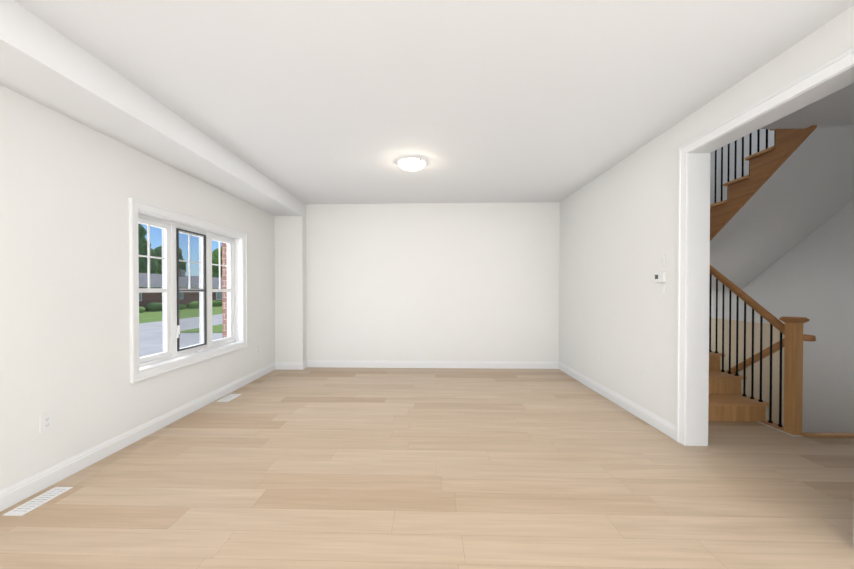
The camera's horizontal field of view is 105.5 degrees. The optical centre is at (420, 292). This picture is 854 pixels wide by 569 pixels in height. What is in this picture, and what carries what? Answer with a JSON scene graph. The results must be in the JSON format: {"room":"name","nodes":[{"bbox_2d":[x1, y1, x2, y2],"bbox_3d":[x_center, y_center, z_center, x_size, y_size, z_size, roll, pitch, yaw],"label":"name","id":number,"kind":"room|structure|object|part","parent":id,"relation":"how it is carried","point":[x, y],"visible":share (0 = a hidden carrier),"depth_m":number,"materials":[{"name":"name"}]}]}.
{"room":"empty living room","nodes":[
{"label":"empty living room","id":0,"kind":"room"},
{"bbox_2d":[0,85,274,489],"bbox_3d":[-2.583,-0.103,1.419,0.190,3.380,8.414,0,1,2],"label":"wall","id":1,"kind":"structure","parent":0,"point":[69,187],"depth_m":2.35,"materials":[{"name":"paint"}]},
{"bbox_2d":[39,411,52,432],"bbox_3d":[-2.464,0.850,2.142,0.010,0.118,0.072,0,1,2],"label":"electrical outlet plate","id":2,"kind":"object","parent":1,"relation":"attached to","point":[46,421],"visible":1,"depth_m":2.14,"materials":[{"name":"white plastic"}]},
{"bbox_2d":[0,362,275,511],"bbox_3d":[-2.482,1.227,1.374,0.016,0.120,7.904,0,1,2],"label":"baseboard","id":3,"kind":"structure","parent":1,"relation":"attached to","point":[17,492],"depth_m":2.54,"materials":[{"name":"paint"}]},
{"bbox_2d":[129,197,247,382],"bbox_3d":[-2.509,-0.029,3.608,0.210,1.568,1.739,0,1,2],"label":"window unit","id":4,"kind":"structure","parent":1,"relation":"in","point":[170,290],"depth_m":3.41,"materials":[{"name":"white plastic"}]},
{"bbox_2d":[222,243,226,337],"bbox_3d":[-2.740,-1.214,1.413,0.125,7.000,8.414,0,1,2],"label":"brick wall","id":5,"kind":"structure","parent":1,"relation":"attached to","point":[224,285],"depth_m":4.42,"materials":[{"name":"red brick"}]},
{"bbox_2d":[274,202,559,361],"bbox_3d":[-0.045,-0.140,5.404,4.670,3.380,0.310,0,1,2],"label":"wall","id":6,"kind":"structure","parent":0,"point":[448,281],"depth_m":5.40,"materials":[{"name":"paint"}]},
{"bbox_2d":[276,362,303,369],"bbox_3d":[-2.131,1.191,5.318,0.447,0.120,0.032,0,1,2],"label":"baseboard","id":7,"kind":"structure","parent":6,"relation":"attached to","point":[279,365],"depth_m":5.30,"materials":[{"name":"paint"}]},
{"bbox_2d":[304,360,555,368],"bbox_3d":[0.186,1.190,5.409,4.211,0.120,0.016,0,1,2],"label":"baseboard","id":8,"kind":"structure","parent":6,"relation":"attached to","point":[308,363],"depth_m":5.40,"materials":[{"name":"paint"}]},
{"bbox_2d":[0,367,853,568],"bbox_3d":[0.934,1.434,1.657,7.430,0.300,9.050,0,1,2],"label":"floor","id":9,"kind":"structure","parent":0,"point":[387,468],"depth_m":2.12,"materials":[{"name":"wood"}]},
{"bbox_2d":[3,487,72,515],"bbox_3d":[-2.345,1.278,2.002,0.115,0.007,0.266,0,1,2],"label":"floor vent","id":10,"kind":"object","parent":9,"relation":"in","point":[34,503],"visible":1,"depth_m":1.99,"materials":[{"name":"white metal"}]},
{"bbox_2d":[216,394,240,401],"bbox_3d":[-2.301,1.260,3.910,0.140,0.007,0.274,0,1,2],"label":"floor vent","id":11,"kind":"object","parent":9,"relation":"in","point":[228,398],"visible":1,"depth_m":3.89,"materials":[{"name":"white metal"}]},
{"bbox_2d":[708,125,853,437],"bbox_3d":[3.504,0.200,4.385,2.132,5.856,3.127,0,1,2],"label":"staircase","id":12,"kind":"structure","parent":9,"relation":"on","point":[793,188],"depth_m":3.44,"materials":[{"name":"brown wood"}]},
{"bbox_3d":[4.562,1.452,4.586,0.026,2.110,1.300,0,1,2],"label":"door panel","id":13,"kind":"part","parent":12,"relation":"part of","materials":[{"name":"brown wood"}]},
{"bbox_3d":[3.447,-0.510,3.896,0.168,4.427,2.159,0,1,2],"label":"handrail","id":14,"kind":"part","parent":12,"relation":"part of","materials":[{"name":"brown wood"}]},
{"bbox_2d":[0,0,853,217],"bbox_3d":[-0.153,-1.508,1.366,4.670,0.570,8.064,0,1,2],"label":"ceiling","id":15,"kind":"structure","parent":0,"point":[284,107],"depth_m":2.19,"materials":[{"name":"paint"}]},
{"bbox_2d":[397,157,425,170],"bbox_3d":[-0.100,-1.431,3.634,0.327,0.086,0.322,0,1,2],"label":"flush-mount ceiling light","id":16,"kind":"object","parent":15,"relation":"attached to","point":[411,163],"visible":1,"depth_m":3.55,"materials":[{"name":"glass"}]},
{"bbox_2d":[559,5,853,424],"bbox_3d":[2.277,-1.566,1.693,0.170,6.300,8.850,0,1,2],"label":"wall","id":17,"kind":"structure","parent":0,"point":[618,228],"depth_m":3.33,"materials":[{"name":"paint"}]},
{"bbox_2d":[556,361,675,439],"bbox_3d":[2.248,1.202,4.065,0.016,0.120,2.542,0,1,2],"label":"baseboard","id":18,"kind":"structure","parent":17,"relation":"attached to","point":[659,423],"depth_m":3.53,"materials":[{"name":"paint"}]},
{"bbox_2d":[654,272,665,282],"bbox_3d":[2.213,-0.145,2.998,0.026,0.095,0.125,0,1,2],"label":"thermostat","id":19,"kind":"object","parent":17,"relation":"attached to","point":[659,276],"visible":1,"depth_m":2.98,"materials":[{"name":"white plastic"}]},
{"bbox_2d":[659,285,664,297],"bbox_3d":[2.220,-0.018,2.986,0.012,0.118,0.072,0,1,2],"label":"switch plate","id":20,"kind":"object","parent":17,"relation":"attached to","point":[661,290],"visible":1,"depth_m":2.98,"materials":[{"name":"white plastic"}]},
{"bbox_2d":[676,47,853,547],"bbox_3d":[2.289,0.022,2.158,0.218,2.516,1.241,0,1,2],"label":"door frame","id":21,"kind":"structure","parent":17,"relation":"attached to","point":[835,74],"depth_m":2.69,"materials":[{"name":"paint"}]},
{"bbox_2d":[709,129,853,432],"bbox_3d":[4.576,-0.116,1.645,0.150,9.200,8.850,0,1,2],"label":"wall","id":22,"kind":"structure","parent":0,"point":[810,276],"depth_m":3.73,"materials":[{"name":"paint"}]},
{"bbox_2d":[760,83,853,128],"bbox_3d":[3.389,-1.611,0.067,2.140,0.340,5.660,0,1,2],"label":"ceiling","id":23,"kind":"structure","parent":0,"point":[836,108],"depth_m":2.67,"materials":[{"name":"paint"}]},
{"label":"outside","id":24,"kind":"structure","parent":0,"visible":0},
{"bbox_2d":[139,305,221,323],"bbox_3d":[-60.391,2.169,41.600,117.320,0.500,240.000,0,1,2],"label":"ground","id":25,"kind":"structure","parent":24,"point":[145,316],"depth_m":30.45,"materials":[{"name":"green plant"}]},
{"bbox_2d":[138,224,157,273],"bbox_3d":[-45.167,-5.241,51.127,7.211,14.144,6.663,0,1,2],"label":"tree","id":26,"kind":"object","parent":25,"relation":"on","point":[141,246],"depth_m":50.65,"materials":[{"name":"green plant"}]},
{"bbox_2d":[154,245,185,273],"bbox_3d":[-47.870,-3.649,61.073,6.977,10.777,7.604,0,1,2],"label":"tree","id":27,"kind":"object","parent":25,"relation":"on","point":[158,254],"depth_m":58.46,"materials":[{"name":"green plant"}]},
{"bbox_2d":[139,269,221,310],"bbox_3d":[-35.301,-0.751,45.902,12.150,5.260,42.900,0,1,2],"label":"neighbouring house","id":28,"kind":"structure","parent":25,"relation":"on","point":[156,297],"depth_m":40.60,"materials":[{"name":"red brick"}]},
{"bbox_2d":[139,300,221,312],"bbox_3d":[-28.378,1.531,44.687,2.101,1.237,35.676,0,1,2],"label":"shrubs","id":29,"kind":"object","parent":25,"relation":"on","point":[158,306],"depth_m":35.22,"materials":[{"name":"green plant"}]},
{"bbox_2d":[139,314,222,356],"bbox_3d":[-10.619,1.921,40.262,15.900,0.020,160.000,0,1,2],"label":"road","id":30,"kind":"structure","parent":25,"relation":"on","point":[147,345],"depth_m":16.26,"materials":[{"name":"grey asphalt"}]},
{"bbox_2d":[180,324,222,332],"bbox_3d":[-11.377,2.001,28.778,3.000,0.030,23.000,0,1,2],"label":"grass","id":31,"kind":"structure","parent":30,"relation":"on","point":[217,329],"depth_m":18.03,"materials":[{"name":"green plant"}]},
{"bbox_2d":[212,246,221,276],"bbox_3d":[-43.009,-4.295,71.915,6.636,11.872,6.098,0,1,2],"label":"tree","id":32,"kind":"object","parent":25,"relation":"on","point":[215,259],"depth_m":69.57,"materials":[{"name":"green plant"}]},
{"bbox_2d":[212,272,221,277],"bbox_3d":[-49.562,-4.709,81.511,6.783,12.524,6.094,0,1,2],"label":"tree","id":33,"kind":"object","parent":25,"relation":"on","point":[214,274],"depth_m":79.67,"materials":[{"name":"green plant"}]}
]}

